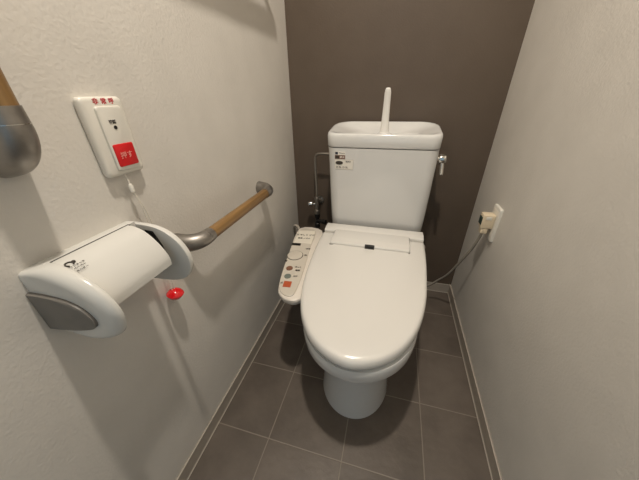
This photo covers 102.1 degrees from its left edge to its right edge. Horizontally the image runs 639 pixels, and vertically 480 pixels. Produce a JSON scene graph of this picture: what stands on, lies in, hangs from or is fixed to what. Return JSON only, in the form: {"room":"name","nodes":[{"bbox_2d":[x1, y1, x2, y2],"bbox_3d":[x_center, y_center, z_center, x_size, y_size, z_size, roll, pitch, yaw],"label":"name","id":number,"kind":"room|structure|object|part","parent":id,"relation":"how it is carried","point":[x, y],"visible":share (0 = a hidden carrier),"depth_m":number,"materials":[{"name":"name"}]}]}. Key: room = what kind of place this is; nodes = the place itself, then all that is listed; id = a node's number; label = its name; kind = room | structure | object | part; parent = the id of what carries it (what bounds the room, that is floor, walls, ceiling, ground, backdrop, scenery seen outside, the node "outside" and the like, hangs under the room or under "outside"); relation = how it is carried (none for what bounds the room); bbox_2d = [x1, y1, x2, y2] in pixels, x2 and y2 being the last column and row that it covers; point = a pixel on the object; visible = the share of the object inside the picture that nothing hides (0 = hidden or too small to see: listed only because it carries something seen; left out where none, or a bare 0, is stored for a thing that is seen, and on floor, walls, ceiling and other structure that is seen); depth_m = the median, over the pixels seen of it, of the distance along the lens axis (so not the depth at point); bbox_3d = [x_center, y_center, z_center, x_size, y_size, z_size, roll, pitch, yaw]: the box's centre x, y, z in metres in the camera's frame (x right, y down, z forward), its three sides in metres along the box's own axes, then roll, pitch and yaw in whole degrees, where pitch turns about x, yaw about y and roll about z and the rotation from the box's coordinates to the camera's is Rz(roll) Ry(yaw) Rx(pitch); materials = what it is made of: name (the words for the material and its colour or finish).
{"room":"toilet room","nodes":[
{"label":"toilet room","id":0,"kind":"room"},
{"bbox_2d":[0,0,298,479],"bbox_3d":[-0.405,-0.389,0.440,0.100,2.260,1.880,7,30,14],"label":"wall","id":1,"kind":"structure","parent":0,"point":[202,87],"depth_m":0.55,"materials":[{"name":"white paint"}]},
{"bbox_2d":[0,68,40,177],"bbox_3d":[-0.385,-0.419,0.146,0.076,0.779,0.048,7,30,14],"label":"grab rail","id":2,"kind":"object","parent":1,"relation":"attached to","point":[20,146],"visible":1,"depth_m":0.30,"materials":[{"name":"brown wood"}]},
{"bbox_2d":[18,221,193,337],"bbox_3d":[-0.338,0.067,0.448,0.131,0.138,0.184,7,30,14],"label":"toilet paper holder","id":3,"kind":"object","parent":1,"relation":"attached to","point":[79,288],"visible":1,"depth_m":0.39,"materials":[{"name":"white plastic"}]},
{"bbox_3d":[-0.385,0.056,0.465,0.030,0.132,0.148,7,30,14],"label":"plate","id":4,"kind":"part","parent":3,"relation":"part of","materials":[{"name":"white plastic"}]},
{"bbox_2d":[72,96,142,177],"bbox_3d":[-0.363,-0.181,0.456,0.021,0.126,0.074,7,30,14],"label":"button","id":5,"kind":"object","parent":1,"relation":"attached to","point":[104,122],"visible":1,"depth_m":0.44,"materials":[{"name":"white plastic"}]},
{"bbox_2d":[124,174,183,299],"bbox_3d":[-0.349,0.010,0.555,0.038,0.303,0.038,7,30,14],"label":"pull cord","id":6,"kind":"object","parent":5,"relation":"hanging from","point":[175,293],"visible":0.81,"depth_m":0.61,"materials":[{"name":"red plastic"}]},
{"bbox_2d":[175,181,272,251],"bbox_3d":[-0.260,-0.095,0.812,0.076,0.048,0.489,7,30,14],"label":"grab rail","id":7,"kind":"object","parent":1,"relation":"attached to","point":[196,241],"visible":0.97,"depth_m":0.71,"materials":[{"name":"brown wood"}]},
{"bbox_2d":[176,299,284,479],"bbox_3d":[-0.347,0.600,0.926,0.008,0.058,1.780,7,30,14],"label":"baseboard","id":8,"kind":"structure","parent":1,"relation":"attached to","point":[198,450],"depth_m":0.94,"materials":[{"name":"beige"}]},
{"bbox_2d":[293,152,328,236],"bbox_3d":[-0.046,-0.175,1.303,0.252,0.500,0.141,-25,37,-36],"label":"water supply valve","id":9,"kind":"object","parent":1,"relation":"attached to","point":[318,199],"visible":0.75,"depth_m":1.35,"materials":[{"name":"grey metal"}]},
{"bbox_3d":[-0.037,-0.191,1.364,0.048,0.028,0.028,2,30,6],"label":"valve knob","id":10,"kind":"part","parent":9,"relation":"part of","materials":[{"name":"silver metal"}]},
{"bbox_2d":[188,290,491,479],"bbox_3d":[-0.065,0.960,0.387,1.088,0.050,3.080,7,30,14],"label":"floor","id":11,"kind":"structure","parent":0,"point":[280,423],"depth_m":0.90,"materials":[{"name":"tile"}]},
{"bbox_2d":[278,87,446,418],"bbox_3d":[0.139,0.017,0.964,0.593,1.018,0.873,7,30,14],"label":"toilet","id":12,"kind":"object","parent":11,"relation":"on","point":[359,284],"visible":1,"depth_m":0.95,"materials":[{"name":"white ceramic"}]},
{"bbox_3d":[-0.089,0.065,1.030,0.090,0.029,0.440,4,30,9],"label":"panel","id":13,"kind":"part","parent":12,"relation":"part of","materials":[{"name":"beige plastic"}]},
{"bbox_3d":[-0.075,0.077,1.042,0.157,0.055,0.475,7,30,14],"label":"control panel","id":14,"kind":"part","parent":12,"relation":"part of","materials":[{"name":"beige plastic"}]},
{"bbox_3d":[0.186,0.300,1.098,0.362,0.393,0.846,7,30,14],"label":"bowl","id":15,"kind":"part","parent":12,"relation":"part of","materials":[{"name":"white ceramic"}]},
{"bbox_3d":[0.146,0.151,0.874,0.432,0.064,0.596,7,30,14],"label":"lid","id":16,"kind":"part","parent":12,"relation":"part of","materials":[{"name":"white plastic"}]},
{"bbox_3d":[0.263,-0.505,1.022,0.043,0.170,0.040,7,30,14],"label":"hand wash spout","id":17,"kind":"part","parent":12,"relation":"part of","materials":[{"name":"white plastic"}]},
{"bbox_3d":[0.263,-0.435,1.062,0.437,0.078,0.211,7,30,14],"label":"cistern lid","id":18,"kind":"part","parent":12,"relation":"part of","materials":[{"name":"white ceramic"}]},
{"bbox_3d":[0.485,-0.284,1.029,0.018,0.052,0.035,7,30,14],"label":"lever handle","id":19,"kind":"part","parent":12,"relation":"part of","materials":[{"name":"silver metal"}]},
{"bbox_3d":[0.481,-0.322,1.025,0.039,0.039,0.039,7,30,14],"label":"flush lever","id":20,"kind":"part","parent":12,"relation":"part of","materials":[{"name":"silver metal"}]},
{"bbox_2d":[284,0,534,284],"bbox_3d":[0.304,-0.759,1.069,0.888,2.260,0.100,7,30,14],"label":"wall","id":21,"kind":"structure","parent":0,"point":[449,64],"depth_m":1.06,"materials":[{"name":"brown paint"}]},
{"bbox_2d":[427,281,449,292],"bbox_3d":[0.309,0.226,1.565,0.876,0.058,0.008,7,30,14],"label":"baseboard","id":22,"kind":"structure","parent":21,"relation":"attached to","point":[439,287],"depth_m":1.47,"materials":[{"name":"beige"}]},
{"bbox_2d":[451,0,638,479],"bbox_3d":[0.548,-0.277,0.206,0.100,2.260,1.880,7,30,14],"label":"wall","id":23,"kind":"structure","parent":0,"point":[548,308],"depth_m":0.59,"materials":[{"name":"white paint"}]},
{"bbox_2d":[424,212,495,286],"bbox_3d":[0.572,0.077,1.158,0.230,0.503,0.162,13,32,23],"label":"plug","id":24,"kind":"object","parent":23,"relation":"attached to","point":[486,221],"visible":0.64,"depth_m":0.97,"materials":[{"name":"beige plastic"}]},
{"bbox_3d":[0.563,0.102,1.183,0.203,0.426,0.159,11,32,20],"label":"cord","id":25,"kind":"part","parent":24,"relation":"part of","materials":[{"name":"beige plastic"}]},
{"bbox_2d":[448,285,502,479],"bbox_3d":[0.502,0.700,0.718,0.008,0.058,1.780,7,30,14],"label":"baseboard","id":26,"kind":"structure","parent":23,"relation":"attached to","point":[494,469],"depth_m":0.93,"materials":[{"name":"beige"}]},
{"bbox_2d":[485,204,503,241],"bbox_3d":[0.651,-0.064,0.969,0.011,0.132,0.070,7,30,14],"label":"wall outlet","id":27,"kind":"object","parent":23,"relation":"attached to","point":[498,211],"visible":0.82,"depth_m":0.95,"materials":[{"name":"white plastic"}]},
{"bbox_2d":[487,207,497,236],"bbox_3d":[0.647,-0.065,0.969,0.002,0.105,0.046,7,30,14],"label":"socket","id":28,"kind":"object","parent":27,"relation":"attached to","point":[490,232],"depth_m":0.95,"materials":[{"name":"beige plastic"}]}
]}

